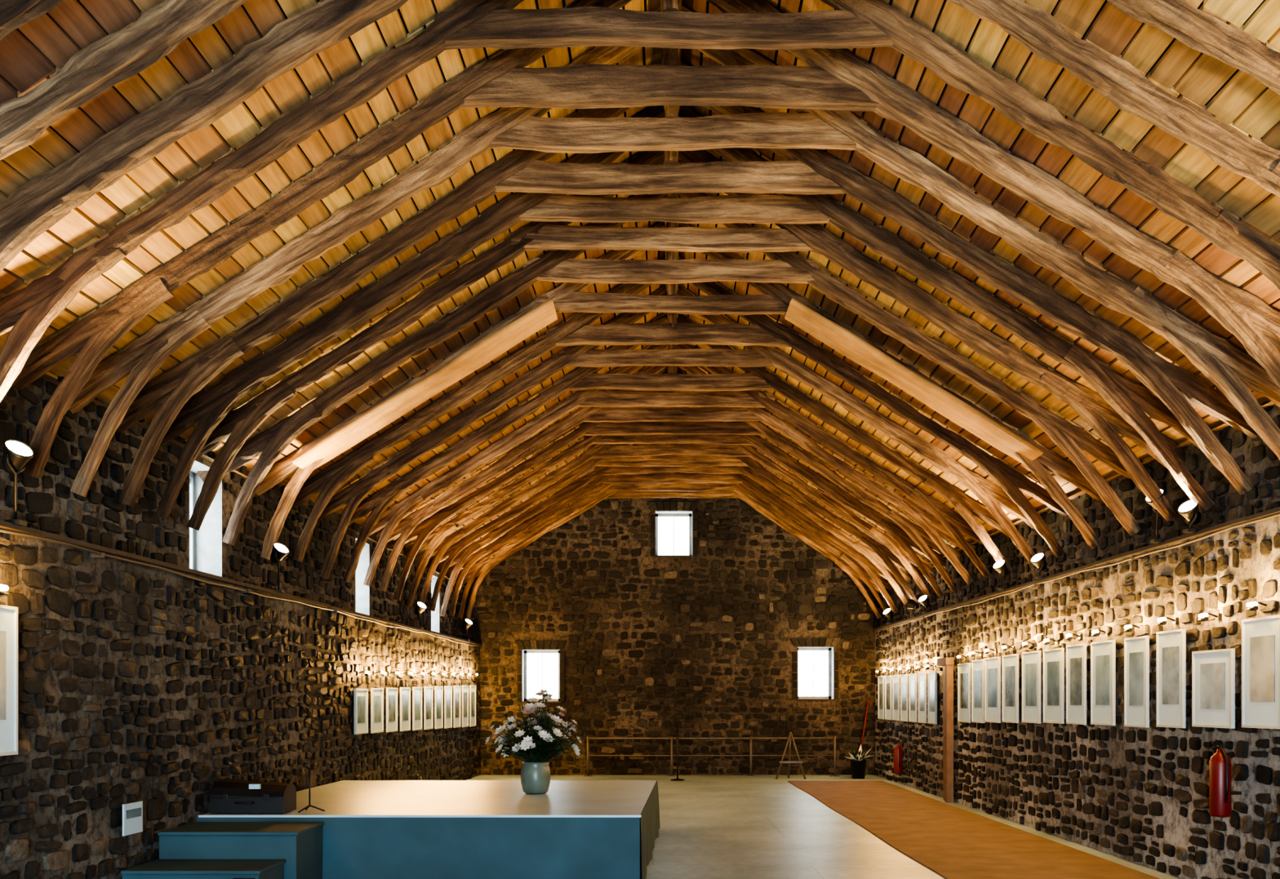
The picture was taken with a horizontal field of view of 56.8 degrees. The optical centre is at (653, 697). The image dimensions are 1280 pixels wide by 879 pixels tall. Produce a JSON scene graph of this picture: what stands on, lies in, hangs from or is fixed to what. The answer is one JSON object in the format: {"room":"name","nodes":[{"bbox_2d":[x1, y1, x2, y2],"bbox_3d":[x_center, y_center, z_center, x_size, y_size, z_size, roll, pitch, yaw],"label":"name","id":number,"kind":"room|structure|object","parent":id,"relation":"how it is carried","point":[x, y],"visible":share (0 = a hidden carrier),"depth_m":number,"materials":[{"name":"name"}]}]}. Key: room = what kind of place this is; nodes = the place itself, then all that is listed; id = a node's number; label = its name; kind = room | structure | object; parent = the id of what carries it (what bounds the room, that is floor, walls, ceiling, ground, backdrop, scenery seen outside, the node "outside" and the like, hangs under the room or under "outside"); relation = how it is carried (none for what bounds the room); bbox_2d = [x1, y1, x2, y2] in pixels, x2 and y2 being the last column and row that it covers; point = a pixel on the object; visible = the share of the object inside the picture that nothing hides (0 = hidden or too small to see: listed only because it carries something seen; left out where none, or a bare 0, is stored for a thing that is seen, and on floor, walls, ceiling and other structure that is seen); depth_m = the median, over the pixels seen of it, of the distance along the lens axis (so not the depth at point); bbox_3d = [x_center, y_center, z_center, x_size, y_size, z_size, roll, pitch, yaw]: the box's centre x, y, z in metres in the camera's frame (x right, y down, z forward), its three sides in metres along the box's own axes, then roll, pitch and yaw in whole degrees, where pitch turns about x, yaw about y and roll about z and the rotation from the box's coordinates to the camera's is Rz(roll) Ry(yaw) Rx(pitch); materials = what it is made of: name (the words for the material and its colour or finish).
{"room":"exhibition hall","nodes":[
{"label":"exhibition hall","id":0,"kind":"room"},
{"bbox_2d":[0,373,480,878],"bbox_3d":[-4.556,-0.442,10.959,0.785,4.315,29.912,0,0,2],"label":"wall","id":1,"kind":"structure","parent":0,"point":[155,687],"depth_m":10.49,"materials":[{"name":"stone"}]},
{"bbox_2d":[0,584,8,596],"bbox_3d":[-4.228,-0.689,7.556,0.172,0.078,0.121,0,0,0],"label":"lamp","id":2,"kind":"object","parent":1,"relation":"attached to","point":[3,588],"visible":1,"depth_m":7.57,"materials":[{"name":"metal"}]},
{"bbox_2d":[0,604,17,755],"bbox_3d":[-4.247,-0.110,7.559,0.032,0.980,0.630,0,0,2],"label":"framed picture","id":3,"kind":"object","parent":1,"relation":"attached to","point":[8,615],"visible":1,"depth_m":7.79},
{"bbox_2d":[1,438,35,526],"bbox_3d":[-4.237,-1.439,7.905,0.188,0.579,0.229,0,0,-35],"label":"wall spotlight","id":4,"kind":"object","parent":1,"relation":"attached to","point":[16,453],"visible":1,"depth_m":7.87,"materials":[{"name":"black metal"}]},
{"bbox_2d":[122,801,142,835],"bbox_3d":[-4.194,0.975,9.543,0.018,0.250,0.320,0,0,2],"label":"thermostat","id":5,"kind":"object","parent":1,"relation":"attached to","point":[132,813],"visible":1,"depth_m":9.53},
{"bbox_2d":[189,471,195,569],"bbox_3d":[-4.633,-1.720,11.855,0.403,1.200,0.868,0,0,0],"label":"window","id":6,"kind":"structure","parent":1,"relation":"in","point":[192,475],"depth_m":12.20,"materials":[{"name":"glass"}]},
{"bbox_2d":[0,520,481,647],"bbox_3d":[-4.179,-1.110,10.946,0.120,0.115,29.906,0,0,2],"label":"trim","id":7,"kind":"structure","parent":1,"relation":"attached to","point":[95,551],"depth_m":10.54,"materials":[{"name":"wood"}]},
{"bbox_2d":[270,542,289,593],"bbox_3d":[-4.094,-1.429,13.005,0.188,0.559,0.228,0,0,-35],"label":"wall spotlight","id":8,"kind":"object","parent":1,"relation":"attached to","point":[280,550],"visible":0.99,"depth_m":12.96,"materials":[{"name":"black metal"}]},
{"bbox_2d":[354,688,368,734],"bbox_3d":[-4.004,0.190,16.240,0.032,0.620,0.600,0,0,2],"label":"framed picture","id":9,"kind":"object","parent":1,"relation":"attached to","point":[361,695],"visible":1,"depth_m":16.23},
{"bbox_2d":[355,671,369,676],"bbox_3d":[-3.985,-0.329,16.238,0.172,0.078,0.121,0,0,0],"label":"lamp","id":10,"kind":"object","parent":1,"relation":"attached to","point":[366,673],"visible":1,"depth_m":16.21,"materials":[{"name":"metal"}]},
{"bbox_2d":[370,688,383,733],"bbox_3d":[-3.981,0.189,17.090,0.032,0.644,0.600,0,0,2],"label":"framed picture","id":11,"kind":"object","parent":1,"relation":"attached to","point":[376,694],"visible":1,"depth_m":17.05},
{"bbox_2d":[386,687,397,732],"bbox_3d":[-3.957,0.187,17.940,0.032,0.668,0.600,0,0,2],"label":"framed picture","id":12,"kind":"object","parent":1,"relation":"attached to","point":[391,693],"visible":1,"depth_m":17.91},
{"bbox_2d":[400,687,410,731],"bbox_3d":[-3.933,0.186,18.789,0.032,0.692,0.600,0,0,2],"label":"framed picture","id":13,"kind":"object","parent":1,"relation":"attached to","point":[405,692],"visible":1,"depth_m":18.77},
{"bbox_2d":[412,686,422,730],"bbox_3d":[-3.909,0.185,19.639,0.032,0.717,0.600,0,0,2],"label":"framed picture","id":14,"kind":"object","parent":1,"relation":"attached to","point":[416,691],"visible":1,"depth_m":19.59},
{"bbox_2d":[414,601,426,629],"bbox_3d":[-3.900,-1.384,19.904,0.189,0.468,0.227,0,0,-34],"label":"wall spotlight","id":15,"kind":"object","parent":1,"relation":"attached to","point":[420,606],"visible":0.99,"depth_m":19.86,"materials":[{"name":"black metal"}]},
{"bbox_2d":[423,686,433,729],"bbox_3d":[-3.885,0.183,20.489,0.032,0.741,0.600,0,0,2],"label":"framed picture","id":16,"kind":"object","parent":1,"relation":"attached to","point":[428,691],"visible":1,"depth_m":20.46},
{"bbox_2d":[434,686,443,728],"bbox_3d":[-3.862,0.182,21.338,0.032,0.765,0.600,0,0,2],"label":"framed picture","id":17,"kind":"object","parent":1,"relation":"attached to","point":[438,691],"visible":1,"depth_m":21.31},
{"bbox_2d":[444,685,452,728],"bbox_3d":[-3.838,0.181,22.188,0.032,0.789,0.600,0,0,2],"label":"framed picture","id":18,"kind":"object","parent":1,"relation":"attached to","point":[447,690],"visible":1,"depth_m":22.13},
{"bbox_2d":[453,685,461,728],"bbox_3d":[-3.814,0.179,23.038,0.032,0.813,0.600,0,0,2],"label":"framed picture","id":19,"kind":"object","parent":1,"relation":"attached to","point":[456,689],"visible":1,"depth_m":23.00},
{"bbox_2d":[461,685,468,727],"bbox_3d":[-3.790,0.178,23.887,0.032,0.837,0.600,0,0,2],"label":"framed picture","id":20,"kind":"object","parent":1,"relation":"attached to","point":[464,689],"visible":1,"depth_m":23.83},
{"bbox_2d":[462,618,473,641],"bbox_3d":[-3.780,-1.384,24.204,0.189,0.468,0.227,0,0,-34],"label":"wall spotlight","id":21,"kind":"object","parent":1,"relation":"attached to","point":[468,623],"visible":0.98,"depth_m":24.16,"materials":[{"name":"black metal"}]},
{"bbox_2d":[469,684,475,727],"bbox_3d":[-3.767,0.177,24.737,0.032,0.862,0.600,0,0,2],"label":"framed picture","id":22,"kind":"object","parent":1,"relation":"attached to","point":[472,688],"visible":1,"depth_m":24.67},
{"bbox_2d":[0,0,1279,581],"bbox_3d":[0.114,-3.803,11.050,10.614,3.355,30.700,0,0,0],"label":"ceiling","id":23,"kind":"structure","parent":0,"point":[33,52],"depth_m":8.43,"materials":[{"name":"wood"}]},
{"bbox_2d":[40,374,1275,587],"bbox_3d":[0.112,-2.460,10.950,10.698,0.520,29.900,0,0,0],"label":"wooden beam","id":24,"kind":"structure","parent":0,"point":[45,377],"depth_m":12.11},
{"bbox_2d":[0,0,62,40],"bbox_3d":[0.216,-3.494,5.608,10.162,3.782,0.209,0,0,0],"label":"roof truss","id":25,"kind":"object","parent":24,"relation":"attached to","point":[14,14],"visible":1,"depth_m":5.62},
{"bbox_2d":[0,0,1279,402],"bbox_3d":[0.237,-3.472,7.748,10.072,3.814,0.210,0,0,0],"label":"roof truss","id":26,"kind":"object","parent":24,"relation":"attached to","point":[28,312],"visible":1,"depth_m":7.70,"materials":[{"name":"wood"}]},
{"bbox_2d":[0,0,1279,271],"bbox_3d":[0.224,-3.467,6.999,10.111,3.819,0.218,0,0,0],"label":"roof truss","id":27,"kind":"object","parent":24,"relation":"attached to","point":[38,204],"visible":1,"depth_m":6.94,"materials":[{"name":"wood"}]},
{"bbox_2d":[0,0,1279,160],"bbox_3d":[0.211,-3.462,6.300,10.129,3.852,0.195,0,0,0],"label":"roof truss","id":28,"kind":"object","parent":24,"relation":"attached to","point":[117,56],"visible":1,"depth_m":6.25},
{"bbox_2d":[12,0,1279,478],"bbox_3d":[0.243,-3.478,8.494,10.057,3.804,0.233,0,0,0],"label":"roof truss","id":29,"kind":"object","parent":24,"relation":"attached to","point":[833,79],"visible":0.88,"depth_m":8.45,"materials":[{"name":"wood"}]},
{"bbox_2d":[196,192,1146,546],"bbox_3d":[0.279,-3.469,12.214,9.930,3.809,0.237,0,0,0],"label":"roof truss","id":30,"kind":"object","parent":24,"relation":"attached to","point":[556,265],"visible":0.83,"depth_m":12.14,"materials":[{"name":"wood"}]},
{"bbox_2d":[462,454,881,619],"bbox_3d":[0.426,-3.475,25.505,9.447,3.759,0.218,0,0,0],"label":"roof truss","id":31,"kind":"object","parent":24,"relation":"attached to","point":[839,562],"visible":0.67,"depth_m":25.45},
{"bbox_2d":[446,443,899,616],"bbox_3d":[0.406,-3.494,23.800,9.522,3.730,0.193,0,0,0],"label":"roof truss","id":32,"kind":"object","parent":24,"relation":"attached to","point":[672,477],"visible":0.68,"depth_m":23.75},
{"bbox_2d":[455,443,891,618],"bbox_3d":[0.418,-3.507,24.710,9.472,3.721,0.179,0,0,0],"label":"roof truss","id":33,"kind":"object","parent":24,"relation":"attached to","point":[476,568],"visible":0.73,"depth_m":24.66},
{"bbox_2d":[68,4,1279,497],"bbox_3d":[0.254,-3.481,9.200,10.040,3.851,0.204,0,0,0],"label":"roof truss","id":34,"kind":"object","parent":24,"relation":"attached to","point":[1233,371],"visible":0.85,"depth_m":9.15,"materials":[{"name":"wood"}]},
{"bbox_2d":[355,343,993,586],"bbox_3d":[0.335,-3.506,17.502,9.757,3.733,0.189,0,0,0],"label":"roof truss","id":35,"kind":"object","parent":24,"relation":"attached to","point":[949,520],"visible":0.74,"depth_m":17.45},
{"bbox_2d":[437,443,911,617],"bbox_3d":[0.398,-3.467,22.908,9.547,3.819,0.194,0,0,0],"label":"roof truss","id":36,"kind":"object","parent":24,"relation":"attached to","point":[461,557],"visible":0.73,"depth_m":22.84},
{"bbox_2d":[415,407,933,603],"bbox_3d":[0.380,-3.499,21.113,9.600,3.744,0.205,0,0,0],"label":"roof truss","id":37,"kind":"object","parent":24,"relation":"attached to","point":[597,451],"visible":0.82,"depth_m":21.05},
{"bbox_2d":[427,443,921,611],"bbox_3d":[0.388,-3.481,22.004,9.580,3.766,0.190,0,0,0],"label":"roof truss","id":38,"kind":"object","parent":24,"relation":"attached to","point":[882,552],"visible":0.73,"depth_m":21.95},
{"bbox_2d":[390,369,960,601],"bbox_3d":[0.361,-3.473,19.294,9.665,3.804,0.222,0,0,0],"label":"roof truss","id":39,"kind":"object","parent":24,"relation":"attached to","point":[917,534],"visible":0.77,"depth_m":19.25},
{"bbox_2d":[404,406,946,607],"bbox_3d":[0.380,-3.456,20.208,9.648,3.845,0.217,0,0,0],"label":"roof truss","id":40,"kind":"object","parent":24,"relation":"attached to","point":[437,535],"visible":0.66,"depth_m":20.15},
{"bbox_2d":[376,365,976,591],"bbox_3d":[0.347,-3.504,18.402,9.709,3.732,0.208,0,0,0],"label":"roof truss","id":41,"kind":"object","parent":24,"relation":"attached to","point":[931,526],"visible":0.73,"depth_m":18.34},
{"bbox_2d":[338,313,1016,583],"bbox_3d":[0.337,-3.485,16.448,9.784,3.798,0.209,0,0,0],"label":"roof truss","id":42,"kind":"object","parent":24,"relation":"attached to","point":[584,378],"visible":0.8,"depth_m":16.39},
{"bbox_2d":[290,257,1066,562],"bbox_3d":[0.305,-3.506,14.392,9.857,3.727,0.241,0,0,0],"label":"roof truss","id":43,"kind":"object","parent":24,"relation":"attached to","point":[577,331],"visible":0.85,"depth_m":14.34,"materials":[{"name":"wood"}]},
{"bbox_2d":[317,284,1041,579],"bbox_3d":[0.321,-3.454,15.398,9.821,3.845,0.208,0,0,0],"label":"roof truss","id":44,"kind":"object","parent":24,"relation":"attached to","point":[992,495],"visible":0.84,"depth_m":15.34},
{"bbox_2d":[255,221,1104,559],"bbox_3d":[0.297,-3.454,13.143,9.889,3.834,0.663,0,0,0],"label":"roof truss","id":45,"kind":"object","parent":24,"relation":"attached to","point":[776,299],"visible":0.88,"depth_m":13.19,"materials":[{"name":"wood"}]},
{"bbox_2d":[182,150,1185,530],"bbox_3d":[0.280,-3.489,11.352,9.964,3.789,0.224,0,0,0],"label":"roof truss","id":46,"kind":"object","parent":24,"relation":"attached to","point":[238,424],"visible":0.8,"depth_m":11.29,"materials":[{"name":"wood"}]},
{"bbox_2d":[115,58,1257,506],"bbox_3d":[0.259,-3.492,9.947,9.999,3.784,0.222,0,0,0],"label":"roof truss","id":47,"kind":"object","parent":24,"relation":"attached to","point":[809,171],"visible":0.77,"depth_m":9.89,"materials":[{"name":"wood"}]},
{"bbox_2d":[155,105,1219,519],"bbox_3d":[0.263,-3.485,10.653,9.968,3.774,0.222,0,0,0],"label":"roof truss","id":48,"kind":"object","parent":24,"relation":"attached to","point":[1131,401],"visible":0.8,"depth_m":10.60,"materials":[{"name":"wood"}]},
{"bbox_2d":[466,472,879,775],"bbox_3d":[0.100,-1.945,26.172,10.600,7.311,0.657,0,0,0],"label":"wall","id":49,"kind":"structure","parent":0,"point":[709,641],"depth_m":25.90,"materials":[{"name":"stone"}]},
{"bbox_2d":[521,650,560,702],"bbox_3d":[-2.450,-0.460,26.085,0.880,1.160,0.430,0,0,0],"label":"window","id":50,"kind":"structure","parent":49,"relation":"in","point":[526,652],"depth_m":26.23,"materials":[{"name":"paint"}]},
{"bbox_2d":[660,0,681,444],"bbox_3d":[0.171,-5.280,10.950,0.160,0.160,29.905,0,0,1],"label":"ridge beam","id":51,"kind":"structure","parent":49,"relation":"attached to","point":[680,1],"depth_m":9.76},
{"bbox_2d":[653,514,693,557],"bbox_3d":[0.455,-3.565,26.085,0.870,1.010,0.430,0,0,0],"label":"window","id":52,"kind":"structure","parent":49,"relation":"in","point":[690,516],"depth_m":26.23,"materials":[{"name":"paint"}]},
{"bbox_2d":[795,648,835,700],"bbox_3d":[3.555,-0.515,26.085,0.850,1.170,0.430,0,0,0],"label":"window","id":53,"kind":"structure","parent":49,"relation":"in","point":[828,697],"depth_m":26.23,"materials":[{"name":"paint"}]},
{"bbox_2d":[466,775,1182,878],"bbox_3d":[0.100,1.700,11.000,10.600,0.001,30.000,0,0,0],"label":"floor","id":54,"kind":"structure","parent":0,"point":[713,827],"depth_m":14.67,"materials":[{"name":"concrete"}]},
{"bbox_2d":[120,822,324,878],"bbox_3d":[-3.577,1.415,10.005,1.195,0.570,1.470,0,0,0],"label":"steps","id":55,"kind":"structure","parent":54,"relation":"on","point":[196,850],"depth_m":9.95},
{"bbox_2d":[196,780,660,878],"bbox_3d":[-2.036,1.387,13.073,4.254,0.626,4.653,0,0,0],"label":"stage platform","id":56,"kind":"object","parent":54,"relation":"on","point":[372,829],"visible":0.88,"depth_m":10.79,"materials":[{"name":"wood"}]},
{"bbox_2d":[209,778,296,813],"bbox_3d":[-3.760,0.924,11.120,0.680,0.300,0.459,0,0,0],"label":"equipment case","id":57,"kind":"object","parent":56,"relation":"on","point":[226,796],"visible":1,"depth_m":10.95,"materials":[{"name":"black plastic"}]},
{"bbox_2d":[297,763,324,813],"bbox_3d":[-3.188,0.841,11.100,0.220,0.464,0.252,0,0,0],"label":"microphone stand","id":58,"kind":"object","parent":56,"relation":"on","point":[304,765],"visible":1,"depth_m":11.09,"materials":[{"name":"black metal"}]},
{"bbox_2d":[484,689,582,794],"bbox_3d":[-1.344,0.489,13.283,1.104,1.170,0.942,0,0,0],"label":"flower vase","id":59,"kind":"object","parent":56,"relation":"on","point":[535,775],"visible":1,"depth_m":13.18,"materials":[{"name":"ceramic"}]},
{"bbox_2d":[671,716,684,781],"bbox_3d":[0.500,1.043,24.200,0.280,1.314,0.280,0,0,0],"label":"microphone stand","id":60,"kind":"object","parent":54,"relation":"on","point":[672,717],"visible":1,"depth_m":24.19,"materials":[{"name":"metal"}]},
{"bbox_2d":[583,736,839,777],"bbox_3d":[1.250,1.270,25.400,5.480,0.860,0.180,0,0,0],"label":"rail","id":61,"kind":"object","parent":54,"relation":"on","point":[671,738],"visible":1,"depth_m":25.38,"materials":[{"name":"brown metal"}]},
{"bbox_2d":[775,732,805,779],"bbox_3d":[2.892,1.210,24.556,0.516,0.994,0.538,0,0,37],"label":"easel","id":62,"kind":"object","parent":54,"relation":"on","point":[790,735],"visible":1,"depth_m":24.49,"materials":[{"name":"brown wood"}]},
{"bbox_2d":[843,744,874,778],"bbox_3d":[4.304,1.340,24.770,0.609,0.719,0.665,0,0,-34],"label":"potted plant","id":63,"kind":"object","parent":54,"relation":"on","point":[858,762],"visible":1,"depth_m":24.68,"materials":[{"name":"green plant"}]},
{"bbox_2d":[860,699,869,777],"bbox_3d":[4.503,0.874,25.454,0.432,1.653,0.173,0,0,-23],"label":"broom","id":64,"kind":"object","parent":54,"relation":"on","point":[868,700],"visible":0.35,"depth_m":25.53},
{"bbox_2d":[787,781,1159,878],"bbox_3d":[3.764,1.692,10.100,2.110,0.016,27.600,0,0,0],"label":"carpet runner","id":65,"kind":"object","parent":54,"relation":"on","point":[950,842],"visible":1,"depth_m":14.20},
{"bbox_2d":[873,401,1279,878],"bbox_3d":[5.232,-0.438,10.952,0.656,4.323,29.901,0,0,0],"label":"wall","id":66,"kind":"structure","parent":0,"point":[1137,795],"depth_m":12.56,"materials":[{"name":"stone"}]},
{"bbox_2d":[877,676,884,719],"bbox_3d":[4.801,0.010,24.914,0.032,0.900,0.550,0,0,0],"label":"framed picture","id":67,"kind":"object","parent":66,"relation":"attached to","point":[881,680],"visible":1,"depth_m":24.89},
{"bbox_2d":[884,675,892,719],"bbox_3d":[4.806,0.010,24.174,0.032,0.900,0.550,0,0,0],"label":"framed picture","id":68,"kind":"object","parent":66,"relation":"attached to","point":[888,679],"visible":1,"depth_m":24.13},
{"bbox_2d":[892,675,899,720],"bbox_3d":[4.811,0.010,23.434,0.032,0.900,0.550,0,0,0],"label":"framed picture","id":69,"kind":"object","parent":66,"relation":"attached to","point":[895,678],"visible":1,"depth_m":23.42},
{"bbox_2d":[893,740,906,773],"bbox_3d":[4.705,1.130,22.575,0.254,0.641,0.216,0,0,0],"label":"fire extinguisher","id":70,"kind":"object","parent":66,"relation":"attached to","point":[898,750],"visible":1,"depth_m":22.53,"materials":[{"name":"red metal"}]},
{"bbox_2d":[900,674,908,721],"bbox_3d":[4.816,0.010,22.694,0.032,0.900,0.550,0,0,0],"label":"framed picture","id":71,"kind":"object","parent":66,"relation":"attached to","point":[904,677],"visible":1,"depth_m":22.64},
{"bbox_2d":[908,673,917,722],"bbox_3d":[4.820,0.010,21.954,0.032,0.900,0.550,0,0,0],"label":"framed picture","id":72,"kind":"object","parent":66,"relation":"attached to","point":[913,678],"visible":1,"depth_m":21.93},
{"bbox_2d":[917,672,926,723],"bbox_3d":[4.825,0.010,21.214,0.032,0.900,0.550,0,0,0],"label":"framed picture","id":73,"kind":"object","parent":66,"relation":"attached to","point":[922,677],"visible":1,"depth_m":21.22},
{"bbox_2d":[927,671,937,724],"bbox_3d":[4.830,0.010,20.474,0.032,0.900,0.550,0,0,0],"label":"framed picture","id":74,"kind":"object","parent":66,"relation":"attached to","point":[931,676],"visible":1,"depth_m":20.45},
{"bbox_2d":[937,657,954,803],"bbox_3d":[4.769,0.530,19.309,0.134,2.340,0.581,0,0,0],"label":"post","id":75,"kind":"object","parent":66,"relation":"in","point":[948,664],"depth_m":19.05,"materials":[{"name":"wood"}]},
{"bbox_2d":[957,662,971,723],"bbox_3d":[4.844,-0.070,18.429,0.032,0.920,0.660,0,0,0],"label":"framed picture","id":76,"kind":"object","parent":66,"relation":"attached to","point":[964,670],"visible":1,"depth_m":18.39},
{"bbox_2d":[971,659,985,723],"bbox_3d":[4.849,-0.090,17.654,0.032,0.940,0.610,0,0,0],"label":"framed picture","id":77,"kind":"object","parent":66,"relation":"attached to","point":[977,666],"visible":1,"depth_m":17.65},
{"bbox_2d":[984,648,997,654],"bbox_3d":[4.835,-0.659,16.924,0.171,0.078,0.120,0,0,0],"label":"lamp","id":78,"kind":"object","parent":66,"relation":"attached to","point":[986,651],"visible":1,"depth_m":16.91,"materials":[{"name":"metal"}]},
{"bbox_2d":[984,657,1000,723],"bbox_3d":[4.854,-0.105,16.924,0.032,0.930,0.690,0,0,0],"label":"framed picture","id":79,"kind":"object","parent":66,"relation":"attached to","point":[992,665],"visible":1,"depth_m":16.90},
{"bbox_2d":[1001,653,1018,723],"bbox_3d":[4.860,-0.117,16.104,0.032,0.925,0.650,0,0,0],"label":"framed picture","id":80,"kind":"object","parent":66,"relation":"attached to","point":[1010,663],"visible":1,"depth_m":16.09},
{"bbox_2d":[1022,641,1036,648],"bbox_3d":[4.846,-0.679,15.229,0.171,0.078,0.120,0,0,0],"label":"lamp","id":81,"kind":"object","parent":66,"relation":"attached to","point":[1024,645],"visible":1,"depth_m":15.20,"materials":[{"name":"metal"}]},
{"bbox_2d":[1021,650,1041,724],"bbox_3d":[4.865,-0.130,15.229,0.032,0.920,0.680,0,0,0],"label":"framed picture","id":82,"kind":"object","parent":66,"relation":"attached to","point":[1031,661],"visible":1,"depth_m":15.21},
{"bbox_2d":[1043,638,1059,644],"bbox_3d":[4.852,-0.679,14.404,0.171,0.078,0.120,0,0,0],"label":"lamp","id":83,"kind":"object","parent":66,"relation":"attached to","point":[1046,641],"visible":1,"depth_m":14.38,"materials":[{"name":"metal"}]},
{"bbox_2d":[1042,648,1064,724],"bbox_3d":[4.871,-0.138,14.404,0.032,0.905,0.670,0,0,0],"label":"framed picture","id":84,"kind":"object","parent":66,"relation":"attached to","point":[1053,660],"visible":1,"depth_m":14.39},
{"bbox_2d":[1065,633,1082,640],"bbox_3d":[4.857,-0.699,13.644,0.171,0.078,0.120,0,0,0],"label":"lamp","id":85,"kind":"object","parent":66,"relation":"attached to","point":[1068,637],"visible":1,"depth_m":13.62,"materials":[{"name":"metal"}]},
{"bbox_2d":[872,506,1279,631],"bbox_3d":[4.920,-1.449,10.947,0.120,0.112,29.895,0,0,0],"label":"trim","id":86,"kind":"structure","parent":66,"relation":"attached to","point":[1273,513],"depth_m":12.31,"materials":[{"name":"wood"}]},
{"bbox_2d":[882,608,893,624],"bbox_3d":[4.756,-1.655,24.007,0.188,0.329,0.230,0,0,36],"label":"wall spotlight","id":87,"kind":"object","parent":86,"relation":"on","point":[887,612],"visible":1,"depth_m":23.95,"materials":[{"name":"black plastic"}]},
{"bbox_2d":[906,599,919,617],"bbox_3d":[4.807,-1.653,21.803,0.190,0.325,0.229,0,0,-43],"label":"wall spotlight","id":88,"kind":"object","parent":86,"relation":"on","point":[911,604],"visible":1,"depth_m":21.75,"materials":[{"name":"black plastic"}]},
{"bbox_2d":[917,594,929,613],"bbox_3d":[4.777,-1.655,20.907,0.188,0.329,0.230,0,0,36],"label":"wall spotlight","id":89,"kind":"object","parent":86,"relation":"on","point":[923,600],"visible":1,"depth_m":20.85,"materials":[{"name":"black plastic"}]},
{"bbox_2d":[992,559,1008,590],"bbox_3d":[4.808,-1.705,16.407,0.188,0.430,0.231,0,0,36],"label":"wall spotlight","id":90,"kind":"object","parent":86,"relation":"on","point":[1000,566],"visible":1,"depth_m":16.35,"materials":[{"name":"black plastic"}]},
{"bbox_2d":[1030,551,1047,578],"bbox_3d":[4.818,-1.655,14.807,0.188,0.329,0.230,0,0,36],"label":"wall spotlight","id":91,"kind":"object","parent":86,"relation":"on","point":[1038,559],"visible":1,"depth_m":14.76,"materials":[{"name":"black plastic"}]},
{"bbox_2d":[1144,488,1164,543],"bbox_3d":[4.842,-1.755,11.408,0.187,0.530,0.232,0,0,37],"label":"wall spotlight","id":92,"kind":"object","parent":86,"relation":"on","point":[1157,540],"visible":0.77,"depth_m":11.39,"materials":[{"name":"black plastic"}]},
{"bbox_2d":[1177,499,1201,533],"bbox_3d":[4.846,-1.645,10.707,0.188,0.309,0.230,0,0,36],"label":"wall spotlight","id":93,"kind":"object","parent":86,"relation":"on","point":[1189,510],"visible":1,"depth_m":10.66,"materials":[{"name":"black metal"}]},
{"bbox_2d":[1066,643,1086,724],"bbox_3d":[4.876,-0.150,13.644,0.032,0.920,0.570,0,0,0],"label":"framed picture","id":94,"kind":"object","parent":66,"relation":"attached to","point":[1076,655],"visible":1,"depth_m":13.63},
{"bbox_2d":[1091,629,1110,636],"bbox_3d":[4.862,-0.699,12.849,0.171,0.078,0.120,0,0,0],"label":"lamp","id":95,"kind":"object","parent":66,"relation":"attached to","point":[1094,633],"visible":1,"depth_m":12.83,"materials":[{"name":"metal"}]},
{"bbox_2d":[1090,640,1115,725],"bbox_3d":[4.881,-0.155,12.849,0.032,0.910,0.620,0,0,0],"label":"framed picture","id":96,"kind":"object","parent":66,"relation":"attached to","point":[1103,654],"visible":1,"depth_m":12.82},
{"bbox_2d":[1124,624,1142,632],"bbox_3d":[4.868,-0.699,11.969,0.171,0.078,0.120,0,0,0],"label":"lamp","id":97,"kind":"object","parent":66,"relation":"attached to","point":[1127,628],"visible":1,"depth_m":11.96,"materials":[{"name":"metal"}]},
{"bbox_2d":[1124,635,1149,728],"bbox_3d":[4.887,-0.155,11.969,0.032,0.910,0.540,0,0,0],"label":"framed picture","id":98,"kind":"object","parent":66,"relation":"attached to","point":[1136,650],"visible":1,"depth_m":11.95},
{"bbox_2d":[1156,617,1178,625],"bbox_3d":[4.873,-0.722,11.189,0.171,0.078,0.120,0,0,0],"label":"lamp","id":99,"kind":"object","parent":66,"relation":"attached to","point":[1161,621],"visible":1,"depth_m":11.16,"materials":[{"name":"metal"}]},
{"bbox_2d":[1155,628,1186,728],"bbox_3d":[4.893,-0.174,11.189,0.032,0.918,0.560,0,0,0],"label":"framed picture","id":100,"kind":"object","parent":66,"relation":"attached to","point":[1171,645],"visible":1,"depth_m":11.17},
{"bbox_2d":[1197,613,1222,622],"bbox_3d":[4.879,-0.703,10.359,0.171,0.078,0.120,0,0,0],"label":"lamp","id":101,"kind":"object","parent":66,"relation":"attached to","point":[1202,617],"visible":1,"depth_m":10.33,"materials":[{"name":"metal"}]},
{"bbox_2d":[1191,648,1235,728],"bbox_3d":[4.898,-0.075,10.359,0.032,0.678,0.720,0,0,0],"label":"framed picture","id":102,"kind":"object","parent":66,"relation":"attached to","point":[1213,671],"visible":1,"depth_m":10.34},
{"bbox_2d":[1208,740,1241,817],"bbox_3d":[4.790,0.680,9.925,0.254,0.641,0.216,0,0,0],"label":"fire extinguisher","id":103,"kind":"object","parent":66,"relation":"attached to","point":[1220,793],"visible":1,"depth_m":9.88,"materials":[{"name":"red metal"}]},
{"bbox_2d":[1245,601,1266,611],"bbox_3d":[4.885,-0.734,9.524,0.171,0.078,0.120,0,0,0],"label":"lamp","id":104,"kind":"object","parent":66,"relation":"attached to","point":[1251,606],"visible":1,"depth_m":9.51,"materials":[{"name":"metal"}]},
{"bbox_2d":[1241,614,1279,729],"bbox_3d":[4.904,-0.198,9.524,0.032,0.895,0.610,0,0,0],"label":"framed picture","id":105,"kind":"object","parent":66,"relation":"attached to","point":[1260,637],"visible":1,"depth_m":9.54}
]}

